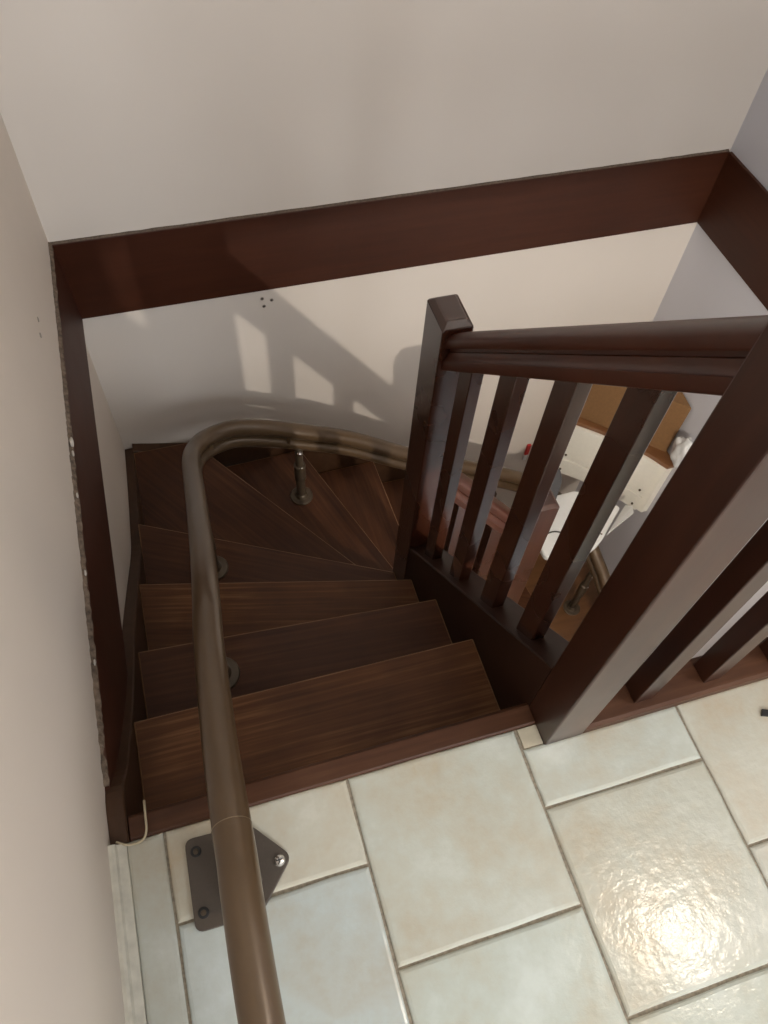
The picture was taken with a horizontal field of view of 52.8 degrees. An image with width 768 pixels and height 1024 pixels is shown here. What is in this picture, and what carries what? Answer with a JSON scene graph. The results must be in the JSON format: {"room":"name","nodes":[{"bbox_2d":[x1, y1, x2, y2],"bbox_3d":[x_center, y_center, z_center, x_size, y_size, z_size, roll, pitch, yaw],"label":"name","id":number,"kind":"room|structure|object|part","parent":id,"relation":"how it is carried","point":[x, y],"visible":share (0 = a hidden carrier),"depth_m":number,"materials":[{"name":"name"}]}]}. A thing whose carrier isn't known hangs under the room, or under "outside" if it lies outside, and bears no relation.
{"room":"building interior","nodes":[
{"label":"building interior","id":0,"kind":"room"},
{"bbox_2d":[0,113,130,1023],"bbox_3d":[-0.420,0.968,1.207,0.100,5.020,4.412,-13,58,-12],"label":"wall","id":1,"kind":"structure","parent":0,"point":[59,957],"depth_m":1.24,"materials":[{"name":"beige paint"}]},
{"bbox_2d":[48,242,127,791],"bbox_3d":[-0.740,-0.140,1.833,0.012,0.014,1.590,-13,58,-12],"label":"trim","id":2,"kind":"structure","parent":1,"relation":"attached to","point":[100,726],"depth_m":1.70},
{"bbox_2d":[69,437,73,446],"bbox_3d":[-0.749,-0.168,1.854,0.010,0.021,0.032,-13,58,-12],"label":"chip","id":3,"kind":"object","parent":2,"relation":"on","point":[71,440],"visible":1,"depth_m":1.85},
{"bbox_2d":[108,844,146,1023],"bbox_3d":[-0.112,1.606,0.726,0.027,0.029,2.510,-13,58,-12],"label":"baseboard","id":4,"kind":"structure","parent":1,"relation":"attached to","point":[125,921],"depth_m":1.29,"materials":[{"name":"white tile"}]},
{"bbox_2d":[0,0,767,507],"bbox_3d":[0.149,-1.041,2.560,2.384,5.020,0.100,-13,58,-12],"label":"wall","id":5,"kind":"structure","parent":0,"point":[118,116],"depth_m":2.30,"materials":[{"name":"beige paint"}]},
{"bbox_2d":[50,149,729,318],"bbox_3d":[0.113,-0.941,2.593,2.269,0.288,0.010,-13,58,-12],"label":"trim","id":6,"kind":"structure","parent":5,"relation":"attached to","point":[172,266],"depth_m":2.56,"materials":[{"name":"brown wood"}]},
{"bbox_2d":[522,444,530,459],"bbox_3d":[0.727,-0.306,3.934,0.021,0.120,0.012,-13,58,-12],"label":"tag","id":7,"kind":"object","parent":5,"relation":"attached to","point":[528,446],"visible":1,"depth_m":3.92,"materials":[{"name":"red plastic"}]},
{"bbox_2d":[127,679,767,1023],"bbox_3d":[0.962,1.394,1.008,2.284,0.110,2.525,-13,58,-12],"label":"floor","id":8,"kind":"structure","parent":0,"point":[617,873],"depth_m":1.37,"materials":[{"name":"tile"}]},
{"bbox_2d":[529,323,767,744],"bbox_3d":[0.366,0.172,1.175,0.082,1.728,0.082,-13,58,-12],"label":"newel post","id":9,"kind":"object","parent":8,"relation":"on","point":[715,500],"visible":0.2,"depth_m":0.95,"materials":[{"name":"brown wood"}]},
{"bbox_2d":[583,520,767,732],"bbox_3d":[1.063,-0.022,1.253,1.364,1.051,0.076,-13,58,-12],"label":"landing railing","id":10,"kind":"object","parent":8,"relation":"on","point":[669,677],"visible":0.77,"depth_m":1.43,"materials":[{"name":"brown wood"}]},
{"bbox_3d":[1.036,0.256,1.677,1.364,0.035,0.076,-13,58,-12],"label":"rail","id":11,"kind":"part","parent":10,"relation":"part of","materials":[{"name":"brown wood"}]},
{"bbox_2d":[761,709,767,716],"bbox_3d":[0.783,0.410,1.573,0.034,0.006,0.014,6,57,1],"label":"scrap","id":12,"kind":"object","parent":8,"relation":"on","point":[764,712],"visible":1,"depth_m":1.57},
{"bbox_2d":[540,469,632,559],"bbox_3d":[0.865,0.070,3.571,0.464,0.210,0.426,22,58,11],"label":"chair","id":13,"kind":"object","parent":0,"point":[565,501],"visible":0.38,"depth_m":3.56,"materials":[{"name":"white plastic"}]},
{"bbox_3d":[0.736,-0.059,3.575,0.107,0.089,0.337,20,58,10],"label":"backrest","id":14,"kind":"part","parent":13,"relation":"part of","materials":[{"name":"grey fabric"}]},
{"bbox_2d":[576,69,767,661],"bbox_3d":[1.874,0.501,1.657,0.100,5.020,4.312,-13,58,-12],"label":"wall","id":15,"kind":"structure","parent":0,"point":[704,284],"depth_m":3.02,"materials":[{"name":"grey paint"}]},
{"bbox_2d":[559,417,673,511],"bbox_3d":[1.033,-0.270,3.679,0.372,0.380,0.507,-13,58,-12],"label":"upper cabinet","id":16,"kind":"object","parent":15,"relation":"attached to","point":[655,465],"visible":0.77,"depth_m":3.60,"materials":[{"name":"beige paint"}]},
{"bbox_3d":[1.029,-0.152,3.758,0.457,0.106,0.037,28,59,14],"label":"drawer","id":17,"kind":"part","parent":16,"relation":"part of","materials":[{"name":"beige paint"}]},
{"bbox_3d":[1.038,-0.249,3.610,0.457,0.236,0.037,28,59,14],"label":"drawer","id":18,"kind":"part","parent":16,"relation":"part of","materials":[{"name":"beige paint"}]},
{"bbox_2d":[580,384,690,451],"bbox_3d":[1.079,-0.469,3.405,0.470,0.299,0.107,30,60,15],"label":"cardboard box","id":19,"kind":"object","parent":16,"relation":"on","point":[601,405],"visible":0.44,"depth_m":3.39,"materials":[{"name":"brown cardboard"}]},
{"bbox_2d":[670,436,691,467],"bbox_3d":[1.270,-0.263,3.324,0.047,0.187,0.109,-20,60,-16],"label":"plastic bag","id":20,"kind":"object","parent":15,"relation":"hanging from","point":[681,445],"visible":0.84,"depth_m":3.30,"materials":[{"name":"white plastic"}]},
{"bbox_2d":[697,152,767,309],"bbox_3d":[1.438,-0.510,2.393,0.013,0.288,1.654,-13,58,-12],"label":"trim","id":21,"kind":"structure","parent":15,"relation":"attached to","point":[734,215],"depth_m":2.71,"materials":[{"name":"brown wood"}]},
{"bbox_3d":[0.592,2.048,3.478,2.284,0.050,4.212,-13,58,-12],"label":"floor","id":22,"kind":"structure","parent":0,"visible":0},
{"bbox_2d":[105,442,643,844],"bbox_3d":[0.340,0.393,2.918,2.282,2.672,1.962,-13,58,-12],"label":"staircase","id":23,"kind":"structure","parent":22,"relation":"on","point":[349,668],"depth_m":2.00,"materials":[{"name":"brown wood"}]},
{"bbox_2d":[115,800,147,845],"bbox_3d":[-0.440,0.565,1.390,0.043,0.011,0.085,24,58,12],"label":"cable","id":24,"kind":"object","parent":23,"relation":"on","point":[144,803],"visible":1,"depth_m":1.38,"materials":[{"name":"beige plastic"}]},
{"bbox_2d":[182,419,609,1023],"bbox_3d":[0.438,0.635,2.581,1.996,2.600,2.298,-13,58,-12],"label":"rail","id":25,"kind":"object","parent":23,"relation":"attached to","point":[234,870],"visible":0.88,"depth_m":1.36,"materials":[{"name":"brown metal"}]},
{"bbox_3d":[-0.551,0.097,2.411,0.045,0.321,0.045,-13,58,-12],"label":"support post","id":26,"kind":"part","parent":25,"relation":"part of","materials":[{"name":"brown metal"}]},
{"bbox_3d":[-0.254,0.632,1.360,0.176,0.008,0.153,-13,58,-12],"label":"mounting plate","id":27,"kind":"part","parent":25,"relation":"part of","materials":[{"name":"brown metal"}]},
{"bbox_3d":[-0.331,-0.154,3.048,0.045,0.316,0.045,-13,58,-12],"label":"support post","id":28,"kind":"part","parent":25,"relation":"part of","materials":[{"name":"brown metal"}]},
{"bbox_3d":[1.040,0.415,4.075,0.045,0.401,0.045,-13,58,-12],"label":"support post","id":29,"kind":"part","parent":25,"relation":"part of","materials":[{"name":"brown metal"}]},
{"bbox_2d":[444,472,559,603],"bbox_3d":[0.293,0.402,2.988,0.428,2.160,0.075,-13,58,-12],"label":"stair railing","id":30,"kind":"object","parent":23,"relation":"on","point":[498,514],"visible":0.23,"depth_m":2.45,"materials":[{"name":"brown wood"}]},
{"bbox_3d":[0.300,-0.021,2.316,0.352,0.575,0.060,-13,58,-12],"label":"handrail","id":31,"kind":"part","parent":30,"relation":"part of","materials":[{"name":"brown wood"}]},
{"bbox_3d":[0.453,0.456,3.163,0.075,1.825,0.075,-13,58,-12],"label":"newel post","id":32,"kind":"part","parent":30,"relation":"part of","materials":[{"name":"brown wood"}]},
{"bbox_2d":[393,294,767,639],"bbox_3d":[0.204,0.188,1.938,0.074,2.478,0.768,-13,58,-12],"label":"stair railing","id":33,"kind":"object","parent":23,"relation":"on","point":[655,361],"visible":0.88,"depth_m":1.32,"materials":[{"name":"brown wood"}]},
{"bbox_3d":[0.089,0.088,2.368,0.069,1.858,0.101,-13,58,-12],"label":"newel post","id":34,"kind":"part","parent":33,"relation":"part of","materials":[{"name":"brown wood"}]},
{"bbox_3d":[0.269,-0.246,1.191,0.064,0.748,0.666,-13,58,-12],"label":"handrail","id":35,"kind":"part","parent":33,"relation":"part of","materials":[{"name":"brown wood"}]}
]}

